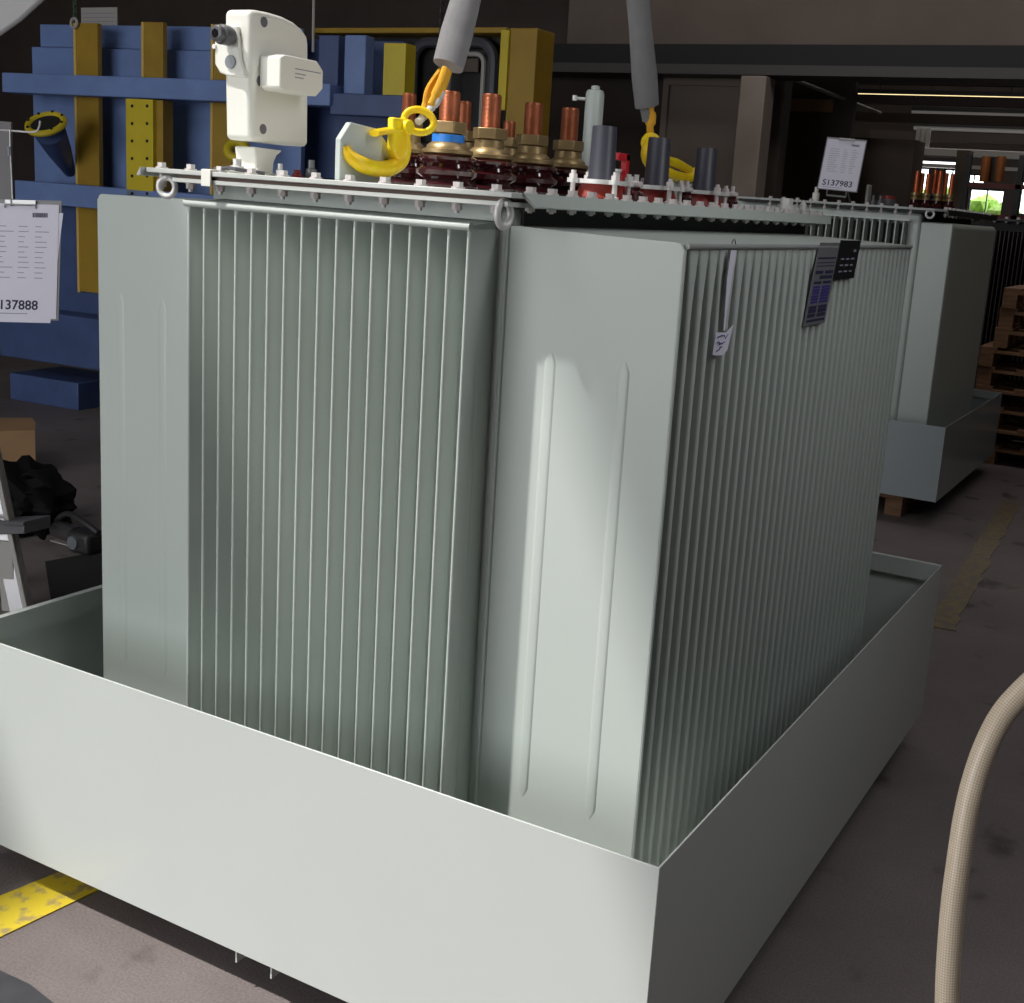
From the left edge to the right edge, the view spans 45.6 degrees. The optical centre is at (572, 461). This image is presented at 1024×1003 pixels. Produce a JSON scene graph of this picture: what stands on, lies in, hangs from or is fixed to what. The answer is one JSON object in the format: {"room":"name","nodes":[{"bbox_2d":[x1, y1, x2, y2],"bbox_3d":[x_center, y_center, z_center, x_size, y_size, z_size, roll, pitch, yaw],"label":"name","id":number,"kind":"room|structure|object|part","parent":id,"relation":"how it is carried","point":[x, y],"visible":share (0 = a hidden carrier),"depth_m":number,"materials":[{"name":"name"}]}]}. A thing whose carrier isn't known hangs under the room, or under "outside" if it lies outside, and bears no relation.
{"room":"transformer factory floor","nodes":[
{"label":"transformer factory floor","id":0,"kind":"room"},
{"bbox_2d":[0,0,792,199],"bbox_3d":[-4.456,-4.992,14.405,14.736,6.500,0.200,10,14,27],"label":"wall partition","id":1,"kind":"structure","parent":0,"point":[619,111],"depth_m":13.01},
{"bbox_2d":[81,7,117,24],"bbox_3d":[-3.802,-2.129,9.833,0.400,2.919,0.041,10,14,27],"label":"notice board","id":2,"kind":"object","parent":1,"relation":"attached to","point":[103,15],"visible":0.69,"depth_m":9.51,"materials":[{"name":"grey paper"}]},
{"bbox_2d":[659,77,740,191],"bbox_3d":[1.148,-2.152,11.619,0.817,2.894,0.140,10,14,27],"label":"trim","id":3,"kind":"structure","parent":1,"relation":"attached to","point":[668,81],"depth_m":11.33,"materials":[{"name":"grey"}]},
{"bbox_2d":[667,85,738,202],"bbox_3d":[1.153,-2.120,11.639,0.697,2.824,0.090,10,14,27],"label":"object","id":4,"kind":"structure","parent":1,"relation":"in","point":[698,116],"depth_m":11.37,"materials":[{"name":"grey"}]},
{"bbox_2d":[552,62,1023,84],"bbox_3d":[5.162,-2.850,9.096,18.500,0.085,0.430,10,14,27],"label":"beam","id":5,"kind":"structure","parent":1,"relation":"attached to","point":[877,74],"depth_m":10.51,"materials":[{"name":"grey metal"}]},
{"bbox_2d":[553,43,1023,67],"bbox_3d":[5.178,-2.983,9.081,18.500,0.183,0.300,10,14,27],"label":"beam","id":6,"kind":"structure","parent":1,"relation":"attached to","point":[988,56],"depth_m":10.50,"materials":[{"name":"black metal"}]},
{"bbox_2d":[0,355,1023,1002],"bbox_3d":[-1.041,-0.015,8.337,28.000,0.200,38.000,10,14,27],"label":"floor","id":7,"kind":"structure","parent":0,"point":[862,927],"depth_m":3.26,"materials":[{"name":"concrete"}]},
{"bbox_2d":[0,418,35,460],"bbox_3d":[-3.342,-0.088,6.815,0.610,0.266,0.400,-2,13,-25],"label":"cardboard box","id":8,"kind":"object","parent":7,"relation":"on","point":[17,435],"visible":0.8,"depth_m":6.73,"materials":[{"name":"brown cardboard"}]},
{"bbox_2d":[0,121,40,205],"bbox_3d":[-1.725,-0.104,3.716,0.440,1.818,0.149,14,15,38],"label":"stand","id":9,"kind":"object","parent":7,"relation":"on","point":[6,128],"visible":0.99,"depth_m":3.62,"materials":[{"name":"grey metal"}]},
{"bbox_3d":[-1.753,-0.896,3.625,0.175,0.238,0.060,4,12,0],"label":"plate","id":10,"kind":"part","parent":9,"relation":"part of","materials":[{"name":"grey metal"}]},
{"bbox_3d":[-1.579,-0.828,3.415,0.006,0.201,0.086,-2,13,-25],"label":"hanger rod","id":11,"kind":"part","parent":9,"relation":"part of","materials":[{"name":"silver metal"}]},
{"bbox_2d":[0,199,62,322],"bbox_3d":[-1.548,-0.561,3.402,0.239,0.343,0.076,4,12,-1],"label":"clipboard","id":12,"kind":"object","parent":9,"relation":"hanging from","point":[30,230],"visible":1,"depth_m":3.40,"materials":[{"name":"grey paper"}]},
{"bbox_2d":[0,448,50,611],"bbox_3d":[-2.206,0.211,4.723,0.462,0.918,0.195,10,14,27],"label":"step ladder","id":13,"kind":"object","parent":7,"relation":"on","point":[14,586],"visible":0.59,"depth_m":4.66,"materials":[{"name":"metal"}]},
{"bbox_3d":[-2.184,0.445,4.707,0.080,0.288,0.049,4,12,2],"label":"leg","id":14,"kind":"part","parent":13,"relation":"part of","materials":[{"name":"grey metal"}]},
{"bbox_3d":[-2.207,0.176,4.683,0.304,0.808,0.068,10,14,27],"label":"rail","id":15,"kind":"part","parent":13,"relation":"part of","materials":[{"name":"metal"}]},
{"bbox_2d":[0,970,52,1002],"bbox_3d":[-1.145,1.131,2.481,0.507,0.004,0.152,13,15,37],"label":"floor plate","id":16,"kind":"object","parent":7,"relation":"on","point":[13,989],"visible":1,"depth_m":2.55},
{"bbox_2d":[3,455,76,539],"bbox_3d":[-2.548,0.149,5.732,0.698,0.365,0.461,10,14,27],"label":"bag","id":17,"kind":"object","parent":7,"relation":"on","point":[35,488],"visible":0.7,"depth_m":5.63,"materials":[{"name":"black plastic"}]},
{"bbox_2d":[0,872,98,937],"bbox_3d":[-1.167,1.010,3.038,0.159,0.003,0.928,12,14,33],"label":"floor marking","id":18,"kind":"object","parent":7,"relation":"on","point":[20,907],"depth_m":2.88,"materials":[{"name":"yellow paint"}]},
{"bbox_2d":[50,539,67,545],"bbox_3d":[-2.283,0.385,5.580,0.283,0.004,0.060,10,14,27],"label":"strip","id":19,"kind":"object","parent":7,"relation":"on","point":[59,541],"visible":0.36,"depth_m":5.61,"materials":[{"name":"grey metal"}]},
{"bbox_2d":[45,552,101,599],"bbox_3d":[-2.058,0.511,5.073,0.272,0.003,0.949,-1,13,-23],"label":"box","id":20,"kind":"object","parent":7,"relation":"on","point":[68,575],"visible":0.43,"depth_m":5.18,"materials":[{"name":"black plastic"}]},
{"bbox_2d":[49,511,101,554],"bbox_3d":[-2.268,0.318,5.527,0.312,0.160,0.132,10,14,27],"label":"power tool","id":21,"kind":"object","parent":7,"relation":"on","point":[86,540],"visible":0.92,"depth_m":5.47,"materials":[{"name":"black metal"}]},
{"bbox_3d":[-2.259,0.274,5.529,0.314,0.073,0.037,12,14,32],"label":"handle","id":22,"kind":"part","parent":21,"relation":"part of","materials":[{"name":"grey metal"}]},
{"bbox_2d":[0,17,415,409],"bbox_3d":[-2.574,-1.609,8.325,3.346,2.705,0.921,8,13,18],"label":"steel frame","id":23,"kind":"object","parent":7,"relation":"on","point":[110,102],"visible":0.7,"depth_m":8.44,"materials":[{"name":"blue paint"}]},
{"bbox_3d":[-2.967,-1.344,8.619,2.498,0.812,0.050,9,13,22],"label":"panel","id":24,"kind":"part","parent":23,"relation":"part of","materials":[{"name":"blue paint"}]},
{"bbox_3d":[-2.903,-2.115,8.278,0.232,0.663,0.140,9,13,22],"label":"perforated post","id":25,"kind":"part","parent":23,"relation":"part of","materials":[{"name":"yellow metal"}]},
{"bbox_3d":[-2.778,-2.103,8.238,0.085,0.655,0.100,9,13,22],"label":"post","id":26,"kind":"part","parent":23,"relation":"part of","materials":[{"name":"metal"}]},
{"bbox_3d":[-2.920,-1.874,8.656,2.366,2.012,0.050,9,13,22],"label":"panel","id":27,"kind":"part","parent":23,"relation":"part of","materials":[{"name":"blue paint"}]},
{"bbox_3d":[-2.843,-2.953,8.490,2.276,0.159,0.050,9,13,22],"label":"panel","id":28,"kind":"part","parent":23,"relation":"part of","materials":[{"name":"blue paint"}]},
{"bbox_3d":[-1.542,-2.523,7.794,0.151,0.385,0.100,9,13,22],"label":"post","id":29,"kind":"part","parent":23,"relation":"part of","materials":[{"name":"blue metal"}]},
{"bbox_3d":[-1.512,-2.375,8.244,0.842,0.913,0.050,9,13,22],"label":"panel","id":30,"kind":"part","parent":23,"relation":"part of","materials":[{"name":"blue paint"}]},
{"bbox_3d":[-1.348,-2.478,7.652,0.154,0.378,0.100,9,13,22],"label":"post","id":31,"kind":"part","parent":23,"relation":"part of","materials":[{"name":"blue metal"}]},
{"bbox_2d":[315,27,554,179],"bbox_3d":[-1.065,-1.488,8.223,1.847,2.719,0.270,10,14,27],"label":"metal frame","id":32,"kind":"object","parent":7,"relation":"on","point":[516,64],"visible":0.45,"depth_m":7.71,"materials":[{"name":"paint"}]},
{"bbox_3d":[-1.043,-2.807,7.961,1.539,0.034,0.200,10,14,27],"label":"rail","id":33,"kind":"part","parent":32,"relation":"part of","materials":[{"name":"metal"}]},
{"bbox_3d":[-0.682,-2.566,7.875,0.170,0.087,0.020,10,14,27],"label":"plate","id":34,"kind":"part","parent":32,"relation":"part of","materials":[{"name":"grey metal"}]},
{"bbox_3d":[-0.343,-1.354,7.846,0.196,2.714,0.220,10,14,27],"label":"corner post","id":35,"kind":"part","parent":32,"relation":"part of","materials":[{"name":"metal"}]},
{"bbox_2d":[0,551,941,1002],"bbox_3d":[-0.144,0.669,3.497,1.829,0.618,2.250,10,14,27],"label":"drip tray","id":36,"kind":"object","parent":7,"relation":"on","point":[351,882],"visible":0.59,"depth_m":2.50,"materials":[{"name":"paint"}]},
{"bbox_2d":[97,10,912,866],"bbox_3d":[-0.091,-0.082,3.328,1.494,1.952,1.962,10,14,27],"label":"transformer","id":37,"kind":"object","parent":36,"relation":"on","point":[444,474],"visible":0.88,"depth_m":2.53,"materials":[{"name":"grey paint"}]},
{"bbox_2d":[210,10,322,175],"bbox_3d":[-0.683,-0.809,2.690,0.166,0.346,0.254,10,14,27],"label":"gas relay","id":38,"kind":"object","parent":37,"relation":"on","point":[262,56],"depth_m":2.65,"materials":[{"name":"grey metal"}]},
{"bbox_3d":[-0.077,0.044,3.406,0.773,1.484,1.793,10,14,27],"label":"tank","id":39,"kind":"part","parent":37,"relation":"part of","materials":[{"name":"grey metal"}]},
{"bbox_2d":[343,106,436,176],"bbox_3d":[-0.389,-0.680,2.572,0.065,0.158,0.262,10,14,27],"label":"hook","id":40,"kind":"object","parent":37,"relation":"on","point":[399,131],"visible":1,"depth_m":2.58,"materials":[{"name":"yellow paint"}]},
{"bbox_2d":[415,0,480,124],"bbox_3d":[-0.189,-1.328,2.819,0.064,1.112,0.628,8,13,19],"label":"sling","id":41,"kind":"object","parent":40,"relation":"attached to","point":[458,26],"visible":0.96,"depth_m":2.73,"materials":[{"name":"grey fabric"}]},
{"bbox_3d":[-0.315,-0.829,2.724,0.018,0.108,0.083,10,14,27],"label":"web leg","id":42,"kind":"part","parent":41,"relation":"part of","materials":[{"name":"orange"}]},
{"bbox_3d":[-0.296,-0.828,2.700,0.020,0.100,0.080,10,14,27],"label":"web leg","id":43,"kind":"part","parent":41,"relation":"part of","materials":[{"name":"orange"}]},
{"bbox_3d":[0.121,-0.732,3.089,0.016,0.098,0.065,10,14,27],"label":"red handle","id":44,"kind":"part","parent":37,"relation":"part of","materials":[{"name":"red plastic"}]},
{"bbox_2d":[641,132,658,166],"bbox_3d":[0.204,-0.935,3.643,0.054,0.101,0.117,10,14,27],"label":"hook","id":45,"kind":"object","parent":37,"relation":"attached to","point":[644,141],"depth_m":3.68,"materials":[{"name":"yellow paint"}]},
{"bbox_2d":[626,0,658,132],"bbox_3d":[0.157,-1.505,3.396,0.064,1.161,0.490,10,14,27],"label":"sling","id":46,"kind":"object","parent":45,"relation":"attached to","point":[642,52],"visible":0.94,"depth_m":3.59,"materials":[{"name":"grey fabric"}]},
{"bbox_3d":[0.234,-1.028,3.692,0.034,0.117,0.050,10,14,27],"label":"web leg","id":47,"kind":"part","parent":46,"relation":"part of","materials":[{"name":"orange"}]},
{"bbox_2d":[669,157,694,182],"bbox_3d":[0.323,-0.928,3.876,0.054,0.072,0.201,10,14,27],"label":"hook","id":48,"kind":"object","parent":37,"relation":"attached to","point":[677,176],"depth_m":3.89,"materials":[{"name":"yellow paint"}]},
{"bbox_2d":[712,239,736,354],"bbox_3d":[0.301,-0.318,2.354,0.016,0.222,0.122,8,13,18],"label":"tag","id":49,"kind":"object","parent":37,"relation":"attached to","point":[721,341],"visible":0.95,"depth_m":2.34,"materials":[{"name":"grey plastic"}]},
{"bbox_3d":[0.592,-0.422,2.889,0.002,0.192,0.221,10,14,27],"label":"name plate","id":50,"kind":"part","parent":37,"relation":"part of","materials":[{"name":"silver metal"}]},
{"bbox_3d":[0.685,-0.504,3.038,0.002,0.095,0.210,10,14,27],"label":"warning plate","id":51,"kind":"part","parent":37,"relation":"part of","materials":[{"name":"black"}]},
{"bbox_2d":[731,76,774,200],"bbox_3d":[1.542,-1.991,11.045,0.236,2.874,0.250,10,14,27],"label":"pillar","id":52,"kind":"structure","parent":7,"relation":"on","point":[756,97],"depth_m":10.75,"materials":[{"name":"concrete"}]},
{"bbox_2d":[879,493,920,516],"bbox_3d":[1.885,0.106,7.910,0.800,0.144,1.200,10,14,27],"label":"wooden pallet","id":53,"kind":"object","parent":7,"relation":"on","point":[898,506],"visible":0.07,"depth_m":7.24,"materials":[{"name":"brown wood"}]},
{"bbox_2d":[880,389,1001,502],"bbox_3d":[1.795,-0.262,8.195,1.750,0.440,1.920,10,14,27],"label":"drip tray","id":54,"kind":"object","parent":53,"relation":"on","point":[922,462],"visible":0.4,"depth_m":7.10,"materials":[{"name":"paint"}]},
{"bbox_2d":[736,185,996,426],"bbox_3d":[1.856,-0.919,8.086,1.425,1.768,1.710,10,14,27],"label":"transformer","id":55,"kind":"object","parent":54,"relation":"on","point":[948,275],"visible":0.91,"depth_m":7.26,"materials":[{"name":"grey paint"}]},
{"bbox_3d":[1.794,-0.915,8.166,1.245,1.526,1.530,10,14,27],"label":"tank","id":56,"kind":"part","parent":55,"relation":"part of","materials":[{"name":"grey metal"}]},
{"bbox_2d":[817,137,866,202],"bbox_3d":[1.639,-1.762,7.358,0.237,0.379,0.321,9,13,21],"label":"clipboard","id":57,"kind":"object","parent":55,"relation":"on","point":[843,158],"visible":1,"depth_m":7.28,"materials":[{"name":"grey paper"}]},
{"bbox_3d":[2.062,-0.683,7.206,0.188,1.433,0.012,10,14,27],"label":"panel","id":58,"kind":"part","parent":55,"relation":"part of","materials":[{"name":"grey paint"}]},
{"bbox_2d":[953,150,973,208],"bbox_3d":[5.057,-2.760,16.224,0.152,2.685,0.300,10,14,27],"label":"pillar","id":59,"kind":"structure","parent":7,"relation":"on","point":[961,154],"depth_m":15.88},
{"bbox_2d":[908,170,1023,429],"bbox_3d":[3.762,-1.498,11.111,1.550,2.188,1.580,10,14,27],"label":"transformer","id":60,"kind":"object","parent":7,"relation":"on","point":[1007,264],"visible":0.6,"depth_m":10.38,"materials":[{"name":"grey paint"}]},
{"bbox_3d":[3.066,-2.493,10.843,0.038,0.187,0.040,10,14,27],"label":"copper rod","id":61,"kind":"part","parent":60,"relation":"part of","materials":[{"name":"orange metal"}]},
{"bbox_3d":[3.139,-2.503,10.940,0.038,0.177,0.040,10,14,27],"label":"copper rod","id":62,"kind":"part","parent":60,"relation":"part of","materials":[{"name":"orange"}]},
{"bbox_3d":[3.152,-2.467,10.800,0.038,0.166,0.040,10,14,27],"label":"copper rod","id":63,"kind":"part","parent":60,"relation":"part of","materials":[{"name":"orange"}]},
{"bbox_3d":[3.237,-2.501,10.886,0.038,0.208,0.040,10,14,27],"label":"copper rod","id":64,"kind":"part","parent":60,"relation":"part of","materials":[{"name":"orange metal"}]},
{"bbox_3d":[3.242,-2.466,10.752,0.038,0.197,0.040,10,14,27],"label":"copper rod","id":65,"kind":"part","parent":60,"relation":"part of","materials":[{"name":"orange metal"}]},
{"bbox_3d":[3.324,-2.475,10.844,0.038,0.187,0.040,10,14,27],"label":"copper rod","id":66,"kind":"part","parent":60,"relation":"part of","materials":[{"name":"orange"}]},
{"bbox_3d":[3.335,-2.439,10.705,0.038,0.176,0.040,10,14,27],"label":"copper rod","id":67,"kind":"part","parent":60,"relation":"part of","materials":[{"name":"orange"}]},
{"bbox_3d":[3.772,-1.378,11.172,1.450,1.630,1.300,10,14,27],"label":"tank","id":68,"kind":"part","parent":60,"relation":"part of","materials":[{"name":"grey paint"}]},
{"bbox_2d":[934,501,1019,630],"bbox_3d":[2.204,0.495,6.536,0.132,0.003,2.851,9,13,24],"label":"floor marking","id":69,"kind":"object","parent":7,"relation":"on","point":[965,584],"depth_m":6.20,"materials":[{"name":"yellow paint"}]},
{"bbox_2d":[935,673,1023,1002],"bbox_3d":[1.067,0.623,1.385,1.251,1.764,0.277,8,13,17],"label":"hose","id":70,"kind":"object","parent":7,"relation":"on","point":[990,736],"visible":1,"depth_m":1.49,"materials":[{"name":"beige rubber"}]},
{"bbox_2d":[960,155,1023,219],"bbox_3d":[4.836,-2.251,14.128,0.784,2.541,0.300,10,14,27],"label":"rack","id":71,"kind":"object","parent":7,"relation":"on","point":[992,168],"visible":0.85,"depth_m":13.83,"materials":[{"name":"black metal"}]},
{"bbox_3d":[4.465,-2.279,14.199,0.060,2.516,0.080,10,14,27],"label":"post","id":72,"kind":"part","parent":71,"relation":"part of","materials":[{"name":"grey metal"}]},
{"bbox_3d":[4.974,-2.200,13.934,0.060,2.541,0.080,10,14,27],"label":"post","id":73,"kind":"part","parent":71,"relation":"part of","materials":[{"name":"grey metal"}]},
{"bbox_2d":[983,434,1023,464],"bbox_3d":[3.757,-0.025,9.133,1.200,0.144,0.800,10,14,27],"label":"wooden pallet","id":74,"kind":"object","parent":7,"relation":"on","point":[1003,445],"visible":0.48,"depth_m":9.13,"materials":[{"name":"brown wood"}]},
{"bbox_2d":[996,416,1023,440],"bbox_3d":[3.719,-0.167,9.089,1.200,0.144,0.800,10,14,27],"label":"wooden pallet","id":75,"kind":"object","parent":74,"relation":"on","point":[1003,429],"visible":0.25,"depth_m":9.20,"materials":[{"name":"brown wood"}]},
{"bbox_2d":[998,395,1023,425],"bbox_3d":[3.768,-0.307,9.067,1.200,0.144,0.800,10,14,27],"label":"wooden pallet","id":76,"kind":"object","parent":75,"relation":"on","point":[1009,403],"visible":0.57,"depth_m":9.20,"materials":[{"name":"brown wood"}]},
{"bbox_2d":[975,376,1023,396],"bbox_3d":[3.685,-0.460,9.066,1.200,0.144,0.800,10,14,27],"label":"wooden pallet","id":77,"kind":"object","parent":76,"relation":"on","point":[1016,388],"visible":0.44,"depth_m":9.01,"materials":[{"name":"brown wood"}]},
{"bbox_2d":[976,358,1023,385],"bbox_3d":[3.699,-0.603,9.047,1.200,0.144,0.800,10,14,27],"label":"wooden pallet","id":78,"kind":"object","parent":77,"relation":"on","point":[986,376],"visible":0.83,"depth_m":8.96,"materials":[{"name":"brown wood"}]},
{"bbox_2d":[978,341,1023,366],"bbox_3d":[3.699,-0.742,9.002,1.200,0.144,0.800,10,14,27],"label":"wooden pallet","id":79,"kind":"object","parent":78,"relation":"on","point":[990,356],"visible":0.8,"depth_m":8.91,"materials":[{"name":"brown wood"}]},
{"bbox_2d":[993,324,1023,348],"bbox_3d":[3.787,-0.871,8.941,1.200,0.144,0.800,10,14,27],"label":"wooden pallet","id":80,"kind":"object","parent":79,"relation":"on","point":[1006,338],"visible":0.82,"depth_m":8.85,"materials":[{"name":"brown wood"}]},
{"bbox_2d":[998,307,1023,328],"bbox_3d":[3.819,-1.014,8.927,1.200,0.144,0.800,10,14,27],"label":"wooden pallet","id":81,"kind":"object","parent":80,"relation":"on","point":[1010,318],"visible":0.88,"depth_m":8.84,"materials":[{"name":"brown wood"}]},
{"bbox_2d":[1001,285,1023,308],"bbox_3d":[3.828,-1.150,8.877,1.200,0.144,0.800,10,14,27],"label":"wooden pallet","id":82,"kind":"object","parent":81,"relation":"on","point":[1013,296],"visible":1,"depth_m":8.79,"materials":[{"name":"brown wood"}]},
{"bbox_2d":[567,0,1023,44],"bbox_3d":[6.666,-3.116,8.272,15.200,0.620,0.150,10,14,27],"label":"wall","id":83,"kind":"structure","parent":0,"point":[818,22],"depth_m":10.59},
{"bbox_2d":[781,81,858,202],"bbox_3d":[2.384,-2.665,13.205,1.110,3.400,0.100,10,14,27],"label":"wall","id":84,"kind":"structure","parent":0,"point":[808,132],"depth_m":12.92,"materials":[{"name":"black"}]},
{"bbox_2d":[793,81,881,114],"bbox_3d":[2.655,-3.761,12.460,0.040,0.157,2.623,12,15,34],"label":"conduit pipe","id":85,"kind":"object","parent":84,"relation":"attached to","point":[804,83],"visible":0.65,"depth_m":12.44,"materials":[{"name":"grey metal"}]},
{"bbox_2d":[808,219,907,243],"bbox_3d":[1.442,-0.811,7.493,1.070,1.357,0.004,10,14,27],"label":"cooling fins","id":86,"kind":"object","parent":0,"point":[900,224],"depth_m":7.21,"materials":[{"name":"grey metal"}]},
{"bbox_2d":[846,137,924,206],"bbox_3d":[3.528,-2.436,14.350,0.806,2.630,0.500,10,14,27],"label":"wall pier","id":87,"kind":"object","parent":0,"point":[890,166],"visible":0.21,"depth_m":13.88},
{"bbox_2d":[853,85,1023,215],"bbox_3d":[7.303,-5.897,22.459,28.000,6.500,0.200,10,14,27],"label":"wall","id":88,"kind":"structure","parent":0,"point":[862,129],"depth_m":22.48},
{"bbox_2d":[922,168,929,192],"bbox_3d":[6.490,-5.050,23.024,0.430,1.000,0.050,10,14,27],"label":"window","id":89,"kind":"structure","parent":88,"relation":"in","point":[924,170],"depth_m":22.88,"materials":[{"name":"white glass"}]},
{"bbox_2d":[942,169,954,193],"bbox_3d":[7.052,-5.023,22.721,0.300,0.850,0.050,10,14,27],"label":"window","id":90,"kind":"structure","parent":88,"relation":"in","point":[950,171],"depth_m":22.68,"materials":[{"name":"white glass"}]},
{"bbox_3d":[7.052,-5.022,22.720,0.280,0.830,0.008,10,14,27],"label":"pane","id":91,"kind":"part","parent":90,"relation":"part of","materials":[{"name":"clear glass"}]},
{"bbox_2d":[970,174,983,182],"bbox_3d":[7.421,-5.218,22.485,0.400,0.180,0.050,10,14,27],"label":"window","id":92,"kind":"structure","parent":88,"relation":"in","point":[974,177],"depth_m":22.46,"materials":[{"name":"white glass"}]},
{"bbox_2d":[968,188,1004,214],"bbox_3d":[7.627,-4.731,22.458,0.620,0.570,0.050,10,14,27],"label":"window","id":93,"kind":"structure","parent":88,"relation":"in","point":[980,200],"depth_m":22.43,"materials":[{"name":"green glass"}]},
{"bbox_2d":[1018,181,1023,214],"bbox_3d":[8.477,-4.740,21.991,0.750,0.600,0.050,10,14,27],"label":"window","id":94,"kind":"structure","parent":88,"relation":"in","point":[1021,205],"depth_m":22.15,"materials":[{"name":"white glass"}]},
{"bbox_3d":[0.845,-7.057,9.524,28.000,0.300,32.000,10,14,27],"label":"ceiling","id":95,"kind":"structure","parent":0,"visible":0},
{"bbox_2d":[0,0,43,35],"bbox_3d":[-1.726,-3.515,3.574,0.331,4.470,0.092,5,12,3],"label":"hood","id":96,"kind":"object","parent":95,"relation":"hanging from","point":[12,12],"visible":1,"depth_m":4.00,"materials":[{"name":"grey"}]},
{"bbox_2d":[73,0,76,22],"bbox_3d":[-3.437,-5.003,8.307,0.026,3.819,0.026,-2,14,-27],"label":"chain","id":97,"kind":"object","parent":95,"relation":"hanging from","point":[74,4],"visible":0.82,"depth_m":8.69,"materials":[{"name":"grey"}]},
{"bbox_2d":[312,0,314,51],"bbox_3d":[-1.411,-4.385,6.731,0.066,4.052,0.016,10,14,27],"label":"rod","id":98,"kind":"object","parent":95,"relation":"hanging from","point":[313,1],"visible":1,"depth_m":7.11,"materials":[{"name":"grey metal"}]},
{"bbox_2d":[439,0,444,33],"bbox_3d":[-0.634,-4.380,6.652,0.025,3.915,0.025,0,13,-17],"label":"chain","id":99,"kind":"object","parent":95,"relation":"hanging from","point":[441,1],"visible":0.83,"depth_m":7.03,"materials":[{"name":"grey metal"}]},
{"bbox_2d":[858,85,1023,97],"bbox_3d":[4.645,-6.035,14.545,2.252,3.278,0.100,10,14,27],"label":"lamp","id":100,"kind":"object","parent":95,"relation":"hanging from","point":[880,91],"visible":0.5,"depth_m":14.85,"materials":[{"name":"beige"}]},
{"bbox_2d":[922,86,962,168],"bbox_3d":[6.301,-6.896,20.409,0.880,3.829,0.100,10,14,27],"label":"lamp","id":101,"kind":"object","parent":95,"relation":"hanging from","point":[925,160],"visible":0.24,"depth_m":20.70,"materials":[{"name":"white"}]},
{"bbox_2d":[912,86,1023,115],"bbox_3d":[5.601,-6.325,16.278,1.702,3.308,0.100,10,14,27],"label":"lamp","id":102,"kind":"object","parent":95,"relation":"hanging from","point":[924,110],"visible":0.82,"depth_m":16.61,"materials":[{"name":"grey metal"}]},
{"bbox_2d":[914,86,1023,133],"bbox_3d":[6.247,-6.658,18.173,1.863,3.364,0.100,10,14,27],"label":"lamp","id":103,"kind":"object","parent":95,"relation":"hanging from","point":[935,127],"visible":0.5,"depth_m":18.51,"materials":[{"name":"grey metal"}]},
{"bbox_3d":[13.029,-1.494,3.835,0.300,6.500,32.000,10,14,27],"label":"wall","id":104,"kind":"structure","parent":0,"visible":0},
{"bbox_2d":[855,82,1023,144],"bbox_3d":[9.732,-3.699,13.684,14.900,0.198,7.620,10,14,27],"label":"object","id":105,"kind":"structure","parent":104,"relation":"attached to","point":[960,101],"depth_m":15.66,"materials":[{"name":"grey metal"}]},
{"bbox_2d":[915,128,1023,170],"bbox_3d":[11.112,-3.600,15.068,13.698,0.554,0.300,10,14,27],"label":"bridge","id":106,"kind":"object","parent":104,"relation":"attached to","point":[928,152],"visible":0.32,"depth_m":17.82,"materials":[{"name":"grey metal"}]},
{"bbox_3d":[11.038,-3.336,15.017,13.698,0.050,0.060,10,14,27],"label":"rail","id":107,"kind":"part","parent":106,"relation":"part of","materials":[{"name":"grey metal"}]}
]}

